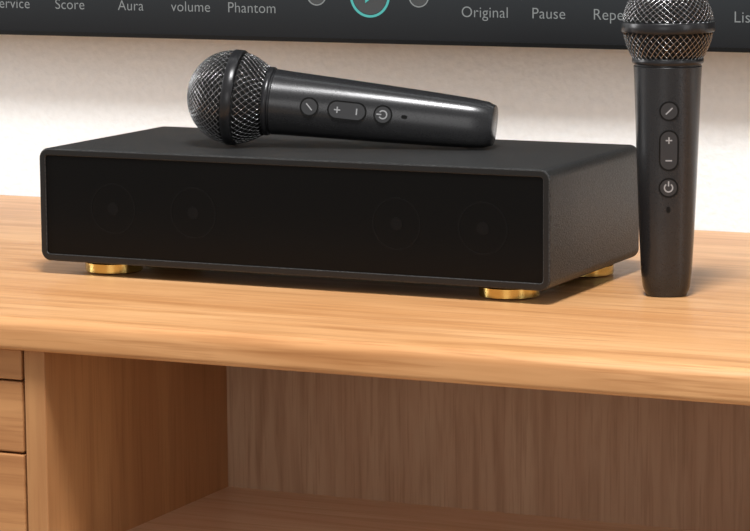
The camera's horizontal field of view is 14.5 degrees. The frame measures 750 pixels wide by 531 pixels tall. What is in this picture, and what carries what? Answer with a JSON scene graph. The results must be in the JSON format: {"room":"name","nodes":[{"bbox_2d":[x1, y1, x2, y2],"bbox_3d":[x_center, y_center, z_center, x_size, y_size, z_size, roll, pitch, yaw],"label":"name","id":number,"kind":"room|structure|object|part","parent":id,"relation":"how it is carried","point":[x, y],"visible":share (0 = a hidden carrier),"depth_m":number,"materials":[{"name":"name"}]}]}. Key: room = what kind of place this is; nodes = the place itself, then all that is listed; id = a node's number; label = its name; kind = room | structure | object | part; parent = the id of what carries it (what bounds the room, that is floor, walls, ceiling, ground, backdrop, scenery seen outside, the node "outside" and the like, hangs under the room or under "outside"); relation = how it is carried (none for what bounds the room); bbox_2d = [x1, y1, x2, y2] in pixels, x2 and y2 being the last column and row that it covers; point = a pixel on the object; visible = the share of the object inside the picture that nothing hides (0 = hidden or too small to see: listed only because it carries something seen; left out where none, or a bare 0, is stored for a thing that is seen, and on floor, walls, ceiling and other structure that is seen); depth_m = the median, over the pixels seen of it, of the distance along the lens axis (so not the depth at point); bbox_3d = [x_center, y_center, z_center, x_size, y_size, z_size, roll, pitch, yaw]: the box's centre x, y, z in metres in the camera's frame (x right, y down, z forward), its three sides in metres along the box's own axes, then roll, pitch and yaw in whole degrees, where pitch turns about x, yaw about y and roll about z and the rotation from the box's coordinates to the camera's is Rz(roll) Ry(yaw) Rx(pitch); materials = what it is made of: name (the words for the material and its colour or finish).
{"room":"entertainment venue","nodes":[
{"label":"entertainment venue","id":0,"kind":"room"},
{"bbox_2d":[0,34,749,232],"bbox_3d":[0.309,-0.728,2.323,5.200,2.600,0.120,3,9,24],"label":"wall","id":1,"kind":"structure","parent":0,"point":[55,90],"depth_m":2.47,"materials":[{"name":"paint"}]},
{"bbox_2d":[0,0,749,52],"bbox_3d":[0.092,-0.597,2.348,1.500,0.840,0.050,3,9,24],"label":"television","id":2,"kind":"object","parent":1,"relation":"attached to","point":[580,24],"visible":0.96,"depth_m":2.43,"materials":[{"name":"black"}]},
{"bbox_3d":[0.082,-0.593,2.327,1.500,0.840,0.004,3,9,24],"label":"bezel frame","id":3,"kind":"part","parent":2,"relation":"part of","materials":[{"name":"black plastic"}]},
{"bbox_3d":[-0.433,0.824,0.892,5.200,0.050,3.727,3,9,24],"label":"floor","id":4,"kind":"structure","parent":0,"visible":0},
{"bbox_2d":[0,195,749,530],"bbox_3d":[0.408,0.324,2.036,2.170,0.600,0.592,3,9,24],"label":"tv console","id":5,"kind":"object","parent":4,"relation":"on","point":[150,398],"visible":0.88,"depth_m":2.08,"materials":[{"name":"brown wood"}]},
{"bbox_3d":[-0.449,0.053,2.088,0.474,0.021,0.018,3,9,24],"label":"drawer","id":6,"kind":"part","parent":5,"relation":"part of","materials":[{"name":"brown wood"}]},
{"bbox_3d":[-0.449,0.089,2.093,0.474,0.048,0.018,3,9,24],"label":"drawer","id":7,"kind":"part","parent":5,"relation":"part of","materials":[{"name":"brown wood"}]},
{"bbox_3d":[-0.448,0.193,2.109,0.474,0.160,0.018,3,9,24],"label":"drawer","id":8,"kind":"part","parent":5,"relation":"part of","materials":[{"name":"brown wood"}]},
{"bbox_2d":[40,126,638,299],"bbox_3d":[-0.026,-0.041,2.157,0.402,0.093,0.176,3,9,25],"label":"speaker box","id":9,"kind":"object","parent":5,"relation":"on","point":[506,219],"visible":1,"depth_m":2.08,"materials":[{"name":"black plastic"}]},
{"bbox_3d":[-0.063,-0.034,2.079,0.391,0.072,0.001,3,9,25],"label":"panel","id":10,"kind":"part","parent":9,"relation":"part of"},
{"bbox_2d":[187,49,497,147],"bbox_3d":[-0.024,-0.122,2.148,0.228,0.070,0.070,0,8,5],"label":"microphone","id":11,"kind":"object","parent":9,"relation":"on","point":[236,97],"visible":1,"depth_m":2.12,"materials":[{"name":"metal"}]},
{"bbox_2d":[187,50,270,143],"bbox_3d":[-0.104,-0.123,2.155,0.066,0.068,0.069,3,9,24],"label":"grille","id":12,"kind":"object","parent":11,"relation":"attached to","point":[229,95],"depth_m":2.13,"materials":[{"name":"silver metal"}]},
{"bbox_3d":[0.006,-0.110,2.136,0.163,0.048,0.048,7,5,9],"label":"handle","id":13,"kind":"part","parent":11,"relation":"part of","materials":[{"name":"metal"}]},
{"bbox_2d":[127,486,692,530],"bbox_3d":[0.252,0.216,1.927,0.919,0.016,0.258,3,9,24],"label":"shelf","id":14,"kind":"object","parent":5,"relation":"attached to","point":[184,508],"depth_m":2.13,"materials":[{"name":"brown wood"}]},
{"bbox_2d":[621,0,714,296],"bbox_3d":[0.202,-0.088,2.032,0.064,0.219,0.064,0,8,3],"label":"microphone","id":15,"kind":"object","parent":5,"relation":"on","point":[667,42],"visible":1,"depth_m":2.01,"materials":[{"name":"metal"}]},
{"bbox_3d":[0.202,-0.059,2.037,0.047,0.160,0.047,0,8,3],"label":"handle","id":16,"kind":"part","parent":15,"relation":"part of","materials":[{"name":"metal"}]},
{"bbox_2d":[622,0,713,60],"bbox_3d":[0.201,-0.169,2.021,0.062,0.055,0.062,3,9,24],"label":"grille","id":17,"kind":"object","parent":15,"relation":"attached to","point":[653,30],"depth_m":2.00,"materials":[{"name":"silver metal"}]}
]}

